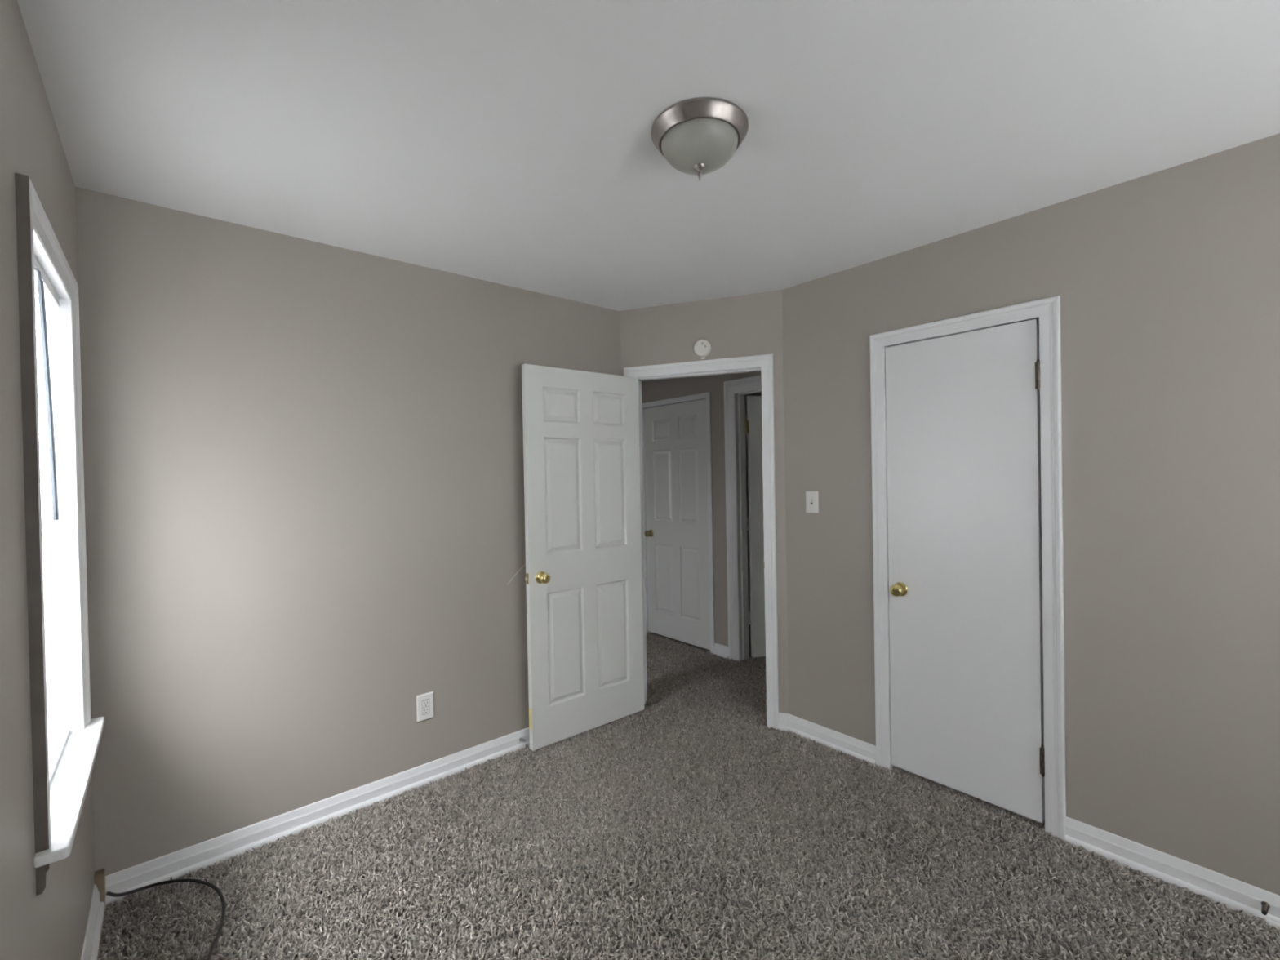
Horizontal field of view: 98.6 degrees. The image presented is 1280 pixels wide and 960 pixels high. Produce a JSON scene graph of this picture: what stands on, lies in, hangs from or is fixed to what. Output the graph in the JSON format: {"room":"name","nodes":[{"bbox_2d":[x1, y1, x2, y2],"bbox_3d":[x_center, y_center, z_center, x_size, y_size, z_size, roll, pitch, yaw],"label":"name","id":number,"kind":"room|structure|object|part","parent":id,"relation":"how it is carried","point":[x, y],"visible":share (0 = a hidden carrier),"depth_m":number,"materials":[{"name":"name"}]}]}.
{"room":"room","nodes":[
{"label":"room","id":0,"kind":"room"},
{"bbox_2d":[0,0,94,959],"bbox_3d":[-0.707,0.243,0.412,0.115,2.522,3.979,-2,1,-41],"label":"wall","id":1,"kind":"structure","parent":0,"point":[51,924],"depth_m":1.05,"materials":[{"name":"beige paint"}]},
{"bbox_2d":[33,254,70,781],"bbox_3d":[-1.494,0.103,1.379,0.048,1.280,0.638,-2,1,-41],"label":"window blind","id":2,"kind":"object","parent":1,"relation":"attached to","point":[58,731],"visible":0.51,"depth_m":1.46,"materials":[{"name":"white plastic"}]},
{"bbox_3d":[-1.512,-0.523,1.368,0.032,0.027,0.638,-2,1,-41],"label":"head rail","id":3,"kind":"part","parent":2,"relation":"part of","materials":[{"name":"white plastic"}]},
{"bbox_3d":[-1.640,0.111,1.537,0.028,1.239,0.002,-2,1,-41],"label":"ladder cord","id":4,"kind":"part","parent":2,"relation":"part of","materials":[{"name":"white fabric"}]},
{"bbox_3d":[-1.488,0.735,1.380,0.024,0.016,0.634,-2,1,-41],"label":"rail","id":5,"kind":"part","parent":2,"relation":"part of","materials":[{"name":"white plastic"}]},
{"bbox_2d":[14,172,104,895],"bbox_3d":[-1.502,0.115,1.373,0.165,1.436,0.834,-2,1,-41],"label":"window","id":6,"kind":"structure","parent":1,"relation":"attached to","point":[58,802],"depth_m":1.35,"materials":[{"name":"white glass"}]},
{"bbox_3d":[-1.470,0.071,1.400,0.021,1.351,0.782,-2,1,-41],"label":"casing","id":7,"kind":"part","parent":6,"relation":"part of","materials":[{"name":"white paint"}]},
{"bbox_2d":[80,884,105,959],"bbox_3d":[-0.628,1.405,0.464,0.024,0.095,3.736,-2,1,-41],"label":"baseboard","id":8,"kind":"structure","parent":1,"relation":"attached to","point":[95,917],"depth_m":1.73,"materials":[{"name":"white paint"}]},
{"bbox_3d":[-0.627,1.437,0.473,0.012,0.030,3.723,-2,1,-41],"label":"shoe moulding","id":9,"kind":"part","parent":8,"relation":"part of","materials":[{"name":"white paint"}]},
{"bbox_2d":[93,868,105,903],"bbox_3d":[-1.843,1.399,1.880,0.025,0.124,0.030,-2,1,-41],"label":"block","id":10,"kind":"object","parent":1,"relation":"attached to","point":[100,875],"visible":0.69,"depth_m":1.87,"materials":[{"name":"beige wood"}]},
{"bbox_2d":[75,186,620,875],"bbox_3d":[-1.049,0.227,2.665,2.530,2.522,0.115,-2,1,-41],"label":"wall","id":11,"kind":"structure","parent":0,"point":[304,468],"depth_m":2.25,"materials":[{"name":"beige paint"}]},
{"bbox_2d":[105,727,529,906],"bbox_3d":[-0.958,1.389,2.643,2.313,0.095,0.024,-2,1,-41],"label":"baseboard","id":12,"kind":"structure","parent":11,"relation":"attached to","point":[175,864],"depth_m":2.26,"materials":[{"name":"white paint"}]},
{"bbox_2d":[416,691,434,722],"bbox_3d":[-1.014,1.073,2.607,0.080,0.124,0.009,-2,1,-41],"label":"wall outlet","id":13,"kind":"object","parent":11,"relation":"attached to","point":[424,702],"visible":1,"depth_m":2.60,"materials":[{"name":"white plastic"}]},
{"bbox_2d":[422,699,429,707],"bbox_3d":[-1.013,1.057,2.604,0.032,0.032,0.002,-2,1,-41],"label":"socket","id":14,"kind":"object","parent":13,"relation":"attached to","point":[425,703],"depth_m":2.60,"materials":[{"name":"white plastic"}]},
{"bbox_2d":[422,706,429,714],"bbox_3d":[-1.012,1.090,2.605,0.032,0.032,0.002,-2,1,-41],"label":"socket","id":15,"kind":"object","parent":13,"relation":"attached to","point":[425,708],"depth_m":2.60,"materials":[{"name":"white plastic"}]},
{"bbox_2d":[519,737,528,742],"bbox_3d":[-0.610,1.374,2.905,0.060,0.022,0.019,-1,1,37],"label":"door stop","id":16,"kind":"object","parent":11,"relation":"attached to","point":[521,739],"visible":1,"depth_m":2.90,"materials":[{"name":"metal"}]},
{"bbox_2d":[521,364,644,751],"bbox_3d":[-0.297,0.396,3.101,0.778,2.008,0.159,-2,1,-39],"label":"door","id":17,"kind":"structure","parent":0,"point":[581,460],"depth_m":3.06,"materials":[{"name":"white paint"}]},
{"bbox_3d":[-0.585,0.513,2.864,0.002,0.057,0.025,-2,1,-39],"label":"latch plate","id":18,"kind":"part","parent":17,"relation":"part of","materials":[{"name":"gold metal"}]},
{"bbox_3d":[-0.502,0.512,2.870,0.055,0.055,0.062,-2,1,-39],"label":"knob","id":19,"kind":"part","parent":17,"relation":"part of","materials":[{"name":"gold metal"}]},
{"bbox_2d":[17,0,1279,311],"bbox_3d":[0.595,-1.118,2.435,4.920,0.150,5.350,-2,1,-41],"label":"ceiling","id":20,"kind":"structure","parent":0,"point":[509,143],"depth_m":1.55,"materials":[{"name":"paint"}]},
{"bbox_2d":[650,97,748,181],"bbox_3d":[0.175,-0.951,1.615,0.283,0.151,0.283,-2,1,-41],"label":"ceiling light","id":21,"kind":"object","parent":20,"relation":"attached to","point":[700,135],"visible":1,"depth_m":1.54,"materials":[{"name":"silver metal"}]},
{"bbox_3d":[0.175,-0.955,1.615,0.224,0.075,0.224,-2,1,-41],"label":"lamp shade","id":22,"kind":"part","parent":21,"relation":"part of","materials":[{"name":"white glass"}]},
{"bbox_2d":[97,624,1279,959],"bbox_3d":[0.797,1.483,2.190,5.200,0.150,6.300,-2,1,-41],"label":"floor","id":23,"kind":"structure","parent":0,"point":[683,826],"depth_m":1.98,"materials":[{"name":"grey carpet"}]},
{"bbox_2d":[106,878,225,959],"bbox_3d":[-1.374,1.421,1.593,0.308,0.044,1.024,-2,1,-41],"label":"cable","id":24,"kind":"object","parent":23,"relation":"on","point":[215,888],"visible":1,"depth_m":1.91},
{"bbox_2d":[641,371,760,646],"bbox_3d":[0.674,0.178,4.346,0.115,2.522,2.520,-2,1,-41],"label":"wall","id":25,"kind":"structure","parent":0,"point":[654,390],"depth_m":4.34,"materials":[{"name":"beige paint"}]},
{"bbox_2d":[644,399,710,649],"bbox_3d":[0.295,0.363,4.686,0.097,2.012,0.769,-2,1,-41],"label":"door","id":26,"kind":"structure","parent":25,"relation":"in","point":[676,533],"depth_m":4.67,"materials":[{"name":"white paint"}]},
{"bbox_3d":[0.076,0.478,4.918,0.062,0.055,0.055,-2,1,-41],"label":"knob","id":27,"kind":"part","parent":26,"relation":"part of","materials":[{"name":"gold metal"}]},
{"bbox_2d":[641,391,715,653],"bbox_3d":[0.341,0.348,4.731,0.127,2.088,0.852,-2,1,-41],"label":"door frame","id":28,"kind":"structure","parent":25,"relation":"attached to","point":[707,396],"depth_m":4.39,"materials":[{"name":"white paint"}]},
{"bbox_2d":[713,643,728,658],"bbox_3d":[0.637,1.343,4.319,0.024,0.095,0.148,-2,1,-41],"label":"baseboard","id":29,"kind":"structure","parent":25,"relation":"attached to","point":[720,650],"depth_m":4.32,"materials":[{"name":"white paint"}]},
{"bbox_3d":[0.633,1.376,4.316,0.012,0.030,0.148,-2,1,-41],"label":"shoe moulding","id":30,"kind":"part","parent":29,"relation":"part of","materials":[{"name":"white paint"}]},
{"bbox_2d":[723,374,761,661],"bbox_3d":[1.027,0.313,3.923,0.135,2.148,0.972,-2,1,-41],"label":"door frame","id":31,"kind":"structure","parent":25,"relation":"attached to","point":[735,390],"depth_m":4.21,"materials":[{"name":"white paint"}]},
{"bbox_2d":[745,395,765,657],"bbox_3d":[1.198,0.352,4.350,0.760,2.010,0.046,-1,1,-17],"label":"door","id":32,"kind":"structure","parent":25,"relation":"in","point":[753,422],"depth_m":4.24,"materials":[{"name":"white paint"}]},
{"bbox_2d":[619,289,788,713],"bbox_3d":[0.356,0.195,3.292,1.071,2.522,0.115,-1,1,20],"label":"wall","id":33,"kind":"structure","parent":0,"point":[750,324],"depth_m":3.14,"materials":[{"name":"beige paint"}]},
{"bbox_2d":[623,354,778,729],"bbox_3d":[0.362,0.355,3.292,0.894,2.101,0.151,-1,1,20],"label":"door frame","id":34,"kind":"structure","parent":33,"relation":"attached to","point":[762,363],"depth_m":3.09,"materials":[{"name":"white paint"}]},
{"bbox_3d":[0.386,0.355,3.354,0.890,2.099,0.018,-1,1,20],"label":"casing","id":35,"kind":"part","parent":34,"relation":"part of","materials":[{"name":"white paint"}]},
{"bbox_2d":[693,339,711,359],"bbox_3d":[0.360,-0.758,3.194,0.098,0.111,0.035,-1,1,20],"label":"smoke detector","id":36,"kind":"object","parent":33,"relation":"attached to","point":[702,348],"visible":1,"depth_m":3.18,"materials":[{"name":"white plastic"}]},
{"bbox_2d":[778,712,788,732],"bbox_3d":[0.802,1.352,3.072,0.055,0.095,0.024,-1,1,20],"label":"baseboard","id":37,"kind":"structure","parent":33,"relation":"attached to","point":[783,717],"depth_m":3.07,"materials":[{"name":"white paint"}]},
{"bbox_3d":[0.800,1.385,3.066,0.055,0.029,0.012,-1,1,20],"label":"shoe moulding","id":38,"kind":"part","parent":37,"relation":"part of","materials":[{"name":"white paint"}]},
{"bbox_2d":[782,133,1279,895],"bbox_3d":[1.825,0.180,1.968,0.115,2.522,3.042,-2,1,-41],"label":"wall","id":39,"kind":"structure","parent":0,"point":[1166,282],"depth_m":1.95,"materials":[{"name":"beige paint"}]},
{"bbox_2d":[805,490,818,513],"bbox_3d":[0.909,0.117,2.928,0.021,0.116,0.074,-2,1,-41],"label":"light switch","id":40,"kind":"object","parent":39,"relation":"attached to","point":[811,497],"visible":1,"depth_m":2.93,"materials":[{"name":"white plastic"}]},
{"bbox_2d":[884,319,1044,822],"bbox_3d":[1.377,0.366,2.388,0.097,1.996,0.618,-2,1,-41],"label":"door","id":41,"kind":"structure","parent":39,"relation":"in","point":[963,409],"depth_m":2.37,"materials":[{"name":"white paint"}]},
{"bbox_3d":[1.202,0.514,2.570,0.062,0.055,0.055,-2,1,-41],"label":"knob","id":42,"kind":"part","parent":41,"relation":"part of","materials":[{"name":"gold metal"}]},
{"bbox_2d":[869,295,1066,840],"bbox_3d":[1.420,0.345,2.431,0.133,2.097,0.746,-2,1,-41],"label":"door frame","id":43,"kind":"structure","parent":39,"relation":"attached to","point":[1046,311],"depth_m":2.15,"materials":[{"name":"white paint"}]},
{"bbox_2d":[787,713,1279,923],"bbox_3d":[1.766,1.345,1.966,0.024,0.095,2.898,-2,1,-41],"label":"baseboard","id":44,"kind":"structure","parent":39,"relation":"attached to","point":[1237,895],"depth_m":1.94,"materials":[{"name":"white paint"}]},
{"bbox_2d":[1261,901,1270,915],"bbox_3d":[1.948,1.335,1.715,0.052,0.019,0.019,-2,1,-41],"label":"door stop","id":45,"kind":"object","parent":39,"relation":"attached to","point":[1265,906],"visible":1,"depth_m":1.72,"materials":[{"name":"brown metal"}]},
{"bbox_2d":[1265,917,1279,928],"bbox_3d":[2.113,1.379,1.534,0.012,0.021,0.490,-2,1,-41],"label":"trim","id":46,"kind":"structure","parent":39,"relation":"attached to","point":[1271,922],"depth_m":1.71,"materials":[{"name":"white paint"}]},
{"bbox_2d":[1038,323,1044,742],"bbox_3d":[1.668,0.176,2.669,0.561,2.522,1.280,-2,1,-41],"label":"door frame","id":47,"kind":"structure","parent":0,"point":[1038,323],"depth_m":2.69,"materials":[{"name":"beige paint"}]}
]}

